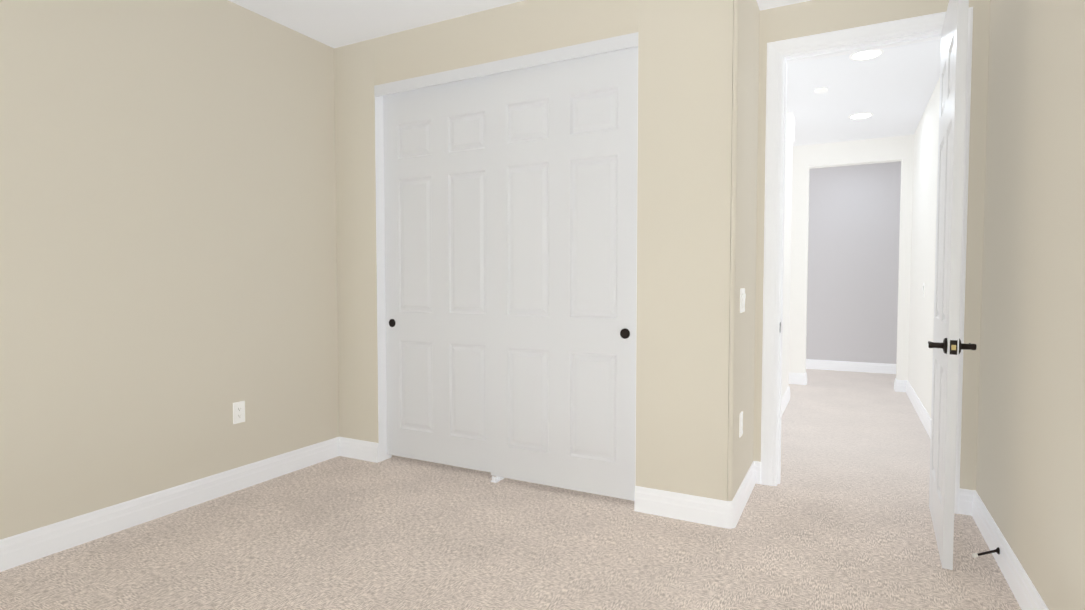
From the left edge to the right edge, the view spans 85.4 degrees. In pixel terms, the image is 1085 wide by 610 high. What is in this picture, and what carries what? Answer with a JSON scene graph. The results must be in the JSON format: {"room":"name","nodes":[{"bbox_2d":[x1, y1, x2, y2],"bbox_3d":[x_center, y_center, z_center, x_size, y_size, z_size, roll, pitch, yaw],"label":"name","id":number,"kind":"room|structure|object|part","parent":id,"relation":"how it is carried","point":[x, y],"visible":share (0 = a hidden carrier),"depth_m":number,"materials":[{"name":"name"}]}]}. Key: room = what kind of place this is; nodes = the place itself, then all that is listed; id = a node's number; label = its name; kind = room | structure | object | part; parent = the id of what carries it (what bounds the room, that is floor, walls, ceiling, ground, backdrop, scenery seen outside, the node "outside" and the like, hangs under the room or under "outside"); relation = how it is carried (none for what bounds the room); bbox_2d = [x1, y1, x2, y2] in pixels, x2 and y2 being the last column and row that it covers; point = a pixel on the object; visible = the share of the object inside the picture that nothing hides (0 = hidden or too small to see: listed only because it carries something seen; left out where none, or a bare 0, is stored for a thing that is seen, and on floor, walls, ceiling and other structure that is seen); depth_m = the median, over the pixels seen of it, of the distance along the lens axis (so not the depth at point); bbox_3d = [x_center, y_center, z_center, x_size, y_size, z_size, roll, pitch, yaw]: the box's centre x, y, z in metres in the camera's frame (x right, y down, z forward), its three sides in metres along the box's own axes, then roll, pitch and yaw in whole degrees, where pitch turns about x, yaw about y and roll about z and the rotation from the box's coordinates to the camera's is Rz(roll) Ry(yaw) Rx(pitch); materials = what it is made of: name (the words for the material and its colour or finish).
{"room":"empty bedroom","nodes":[
{"label":"empty bedroom","id":0,"kind":"room"},
{"bbox_2d":[0,0,338,539],"bbox_3d":[-2.283,-0.280,2.408,0.120,2.750,5.327,1,3,27],"label":"wall","id":1,"kind":"structure","parent":0,"point":[168,264],"depth_m":2.95,"materials":[{"name":"beige paint"}]},
{"bbox_2d":[0,437,339,571],"bbox_3d":[-2.391,1.044,2.104,0.016,0.128,4.354,1,3,27],"label":"baseboard","id":2,"kind":"structure","parent":1,"relation":"attached to","point":[30,546],"depth_m":2.92,"materials":[{"name":"white paint"}]},
{"bbox_2d":[233,401,244,423],"bbox_3d":[-1.734,0.615,3.361,0.008,0.122,0.074,1,3,27],"label":"electrical outlet","id":3,"kind":"object","parent":1,"relation":"attached to","point":[238,412],"visible":1,"depth_m":3.36,"materials":[{"name":"white plastic"}]},
{"bbox_2d":[0,369,1021,609],"bbox_3d":[1.151,1.101,3.544,5.580,0.100,10.770,1,3,27],"label":"floor","id":4,"kind":"structure","parent":0,"point":[838,517],"depth_m":2.64,"materials":[{"name":"carpet"}]},
{"bbox_2d":[334,0,759,500],"bbox_3d":[-0.072,-0.332,3.712,2.602,2.750,0.733,1,3,27],"label":"wall","id":5,"kind":"structure","parent":0,"point":[698,89],"depth_m":2.97,"materials":[{"name":"beige paint"}]},
{"bbox_2d":[340,437,378,462],"bbox_3d":[-1.228,0.971,3.943,0.325,0.128,0.016,1,3,27],"label":"baseboard","id":6,"kind":"structure","parent":5,"relation":"attached to","point":[350,448],"depth_m":3.93,"materials":[{"name":"white paint"}]},
{"bbox_2d":[383,76,490,471],"bbox_3d":[-0.634,-0.184,3.697,0.905,2.385,0.040,1,3,27],"label":"sliding closet door","id":7,"kind":"structure","parent":5,"relation":"in","point":[437,227],"depth_m":3.69,"materials":[{"name":"white paint"}]},
{"bbox_3d":[-0.992,0.119,3.876,0.054,0.054,0.005,1,3,27],"label":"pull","id":8,"kind":"part","parent":7,"relation":"part of","materials":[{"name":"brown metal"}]},
{"bbox_2d":[374,32,637,96],"bbox_3d":[-0.296,-1.360,3.379,1.762,0.068,0.016,1,3,27],"label":"trim","id":9,"kind":"structure","parent":5,"relation":"attached to","point":[608,45],"depth_m":3.30,"materials":[{"name":"white paint"}]},
{"bbox_2d":[375,96,637,484],"bbox_3d":[-0.271,-0.172,3.475,1.763,2.450,0.121,1,3,27],"label":"trim","id":10,"kind":"structure","parent":5,"relation":"attached to","point":[380,264],"depth_m":3.86,"materials":[{"name":"white paint"}]},
{"bbox_2d":[489,47,637,500],"bbox_3d":[0.100,-0.167,3.267,0.905,2.385,0.040,1,3,27],"label":"sliding closet door","id":11,"kind":"structure","parent":5,"relation":"in","point":[563,195],"depth_m":3.24,"materials":[{"name":"white paint"}]},
{"bbox_3d":[0.433,0.150,3.087,0.054,0.054,0.005,1,3,27],"label":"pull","id":12,"kind":"part","parent":11,"relation":"part of","materials":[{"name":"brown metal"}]},
{"bbox_2d":[634,461,760,528],"bbox_3d":[0.883,0.998,3.259,0.527,0.128,0.749,1,3,27],"label":"baseboard","id":13,"kind":"structure","parent":5,"relation":"attached to","point":[704,510],"depth_m":2.95,"materials":[{"name":"white paint"}]},
{"bbox_2d":[739,411,742,437],"bbox_3d":[1.026,0.616,3.032,0.008,0.122,0.074,1,3,27],"label":"electrical outlet","id":14,"kind":"object","parent":5,"relation":"attached to","point":[741,424],"visible":1,"depth_m":3.02,"materials":[{"name":"white plastic"}]},
{"bbox_2d":[740,288,745,312],"bbox_3d":[1.024,-0.023,2.996,0.014,0.122,0.120,1,3,27],"label":"switch plate","id":15,"kind":"object","parent":5,"relation":"attached to","point":[742,299],"visible":0.96,"depth_m":2.96,"materials":[{"name":"white plastic"}]},
{"bbox_2d":[228,0,940,145],"bbox_3d":[1.151,-1.747,3.432,5.580,0.100,10.770,1,3,27],"label":"ceiling","id":16,"kind":"structure","parent":0,"point":[891,89],"depth_m":4.28,"materials":[{"name":"white paint"}]},
{"bbox_2d":[814,87,827,93],"bbox_3d":[2.261,-1.733,4.767,0.100,0.034,0.100,1,3,27],"label":"smoke detector","id":17,"kind":"object","parent":16,"relation":"attached to","point":[821,90],"visible":1,"depth_m":4.74,"materials":[{"name":"white plastic"}]},
{"bbox_2d":[848,113,872,118],"bbox_3d":[2.993,-1.776,5.524,0.206,0.006,0.206,1,3,27],"label":"recessed light","id":18,"kind":"object","parent":16,"relation":"in","point":[860,115],"visible":1,"depth_m":5.50,"materials":[{"name":"white plastic"}]},
{"bbox_2d":[849,49,883,59],"bbox_3d":[2.223,-1.717,4.032,0.206,0.006,0.206,1,3,27],"label":"recessed light","id":19,"kind":"object","parent":16,"relation":"in","point":[867,55],"visible":0.88,"depth_m":4.03,"materials":[{"name":"white plastic"}]},
{"bbox_2d":[782,107,792,396],"bbox_3d":[1.835,-0.374,4.770,0.120,2.750,2.663,1,3,27],"label":"wall","id":20,"kind":"structure","parent":0,"point":[787,268],"depth_m":5.59,"materials":[{"name":"white paint"}]},
{"bbox_2d":[781,386,789,415],"bbox_3d":[1.891,0.937,4.801,0.031,0.128,2.679,1,3,27],"label":"baseboard","id":21,"kind":"structure","parent":20,"relation":"attached to","point":[786,397],"depth_m":5.58,"materials":[{"name":"white paint"}]},
{"bbox_2d":[786,112,794,142],"bbox_3d":[2.242,-1.601,5.312,0.060,0.220,0.200,1,3,27],"label":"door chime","id":22,"kind":"object","parent":20,"relation":"attached to","point":[790,128],"visible":0.93,"depth_m":5.23,"materials":[{"name":"white plastic"}]},
{"bbox_2d":[789,135,913,379],"bbox_3d":[2.949,-0.456,6.862,2.298,2.750,0.120,1,3,27],"label":"wall","id":23,"kind":"structure","parent":0,"point":[805,158],"depth_m":6.57,"materials":[{"name":"white paint"}]},
{"bbox_2d":[789,373,806,384],"bbox_3d":[2.491,0.847,7.084,1.268,0.128,0.033,1,3,27],"label":"baseboard","id":24,"kind":"structure","parent":23,"relation":"attached to","point":[794,378],"depth_m":6.82,"materials":[{"name":"white paint"}]},
{"bbox_2d":[894,378,901,390],"bbox_3d":[4.567,0.884,6.150,1.524,0.128,0.016,1,3,27],"label":"baseboard","id":25,"kind":"structure","parent":23,"relation":"attached to","point":[899,386],"depth_m":6.36,"materials":[{"name":"white paint"}]},
{"bbox_2d":[806,161,900,363],"bbox_3d":[4.216,-0.493,7.781,3.700,2.750,0.120,1,3,27],"label":"wall","id":26,"kind":"structure","parent":0,"point":[853,258],"depth_m":7.76,"materials":[{"name":"grey paint"}]},
{"bbox_2d":[806,359,895,373],"bbox_3d":[4.184,0.820,7.772,3.700,0.128,0.016,1,3,27],"label":"baseboard","id":27,"kind":"structure","parent":26,"relation":"attached to","point":[810,363],"depth_m":7.81,"materials":[{"name":"white paint"}]},
{"bbox_2d":[753,0,989,489],"bbox_3d":[1.704,-0.315,3.271,1.196,2.750,0.120,1,3,27],"label":"wall","id":28,"kind":"structure","parent":0,"point":[803,19],"depth_m":3.01,"materials":[{"name":"beige paint"}]},
{"bbox_2d":[760,7,972,513],"bbox_3d":[1.745,-0.216,3.254,0.963,2.555,0.161,1,3,27],"label":"door frame","id":29,"kind":"structure","parent":28,"relation":"attached to","point":[777,51],"depth_m":3.35,"materials":[{"name":"white paint"}]},
{"bbox_2d":[928,0,976,569],"bbox_3d":[1.854,-0.152,2.697,0.162,2.447,0.778,1,3,30],"label":"entry door","id":30,"kind":"structure","parent":28,"relation":"in","point":[951,140],"depth_m":2.43,"materials":[{"name":"white paint"}]},
{"bbox_3d":[1.704,0.168,2.448,0.162,0.066,0.176,1,3,30],"label":"handle","id":31,"kind":"part","parent":30,"relation":"part of","materials":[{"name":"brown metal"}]},
{"bbox_2d":[908,0,1084,609],"bbox_3d":[1.953,-0.277,2.329,0.124,2.750,9.090,1,3,27],"label":"wall","id":32,"kind":"structure","parent":0,"point":[1030,479],"depth_m":2.16,"materials":[{"name":"beige paint"}]},
{"bbox_2d":[902,380,930,438],"bbox_3d":[3.078,0.940,4.728,0.044,0.128,3.643,1,3,27],"label":"baseboard","id":33,"kind":"structure","parent":32,"relation":"attached to","point":[918,406],"depth_m":5.26,"materials":[{"name":"white paint"}]},
{"bbox_2d":[964,489,1048,609],"bbox_3d":[1.027,1.098,0.743,0.018,0.128,5.087,1,3,27],"label":"baseboard","id":34,"kind":"structure","parent":32,"relation":"attached to","point":[1027,596],"depth_m":2.38,"materials":[{"name":"white paint"}]},
{"bbox_2d":[972,547,999,557],"bbox_3d":[1.861,1.039,2.470,0.096,0.052,0.045,1,3,27],"label":"door stop","id":35,"kind":"object","parent":34,"relation":"attached to","point":[996,550],"visible":1,"depth_m":2.46,"materials":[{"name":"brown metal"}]}
]}

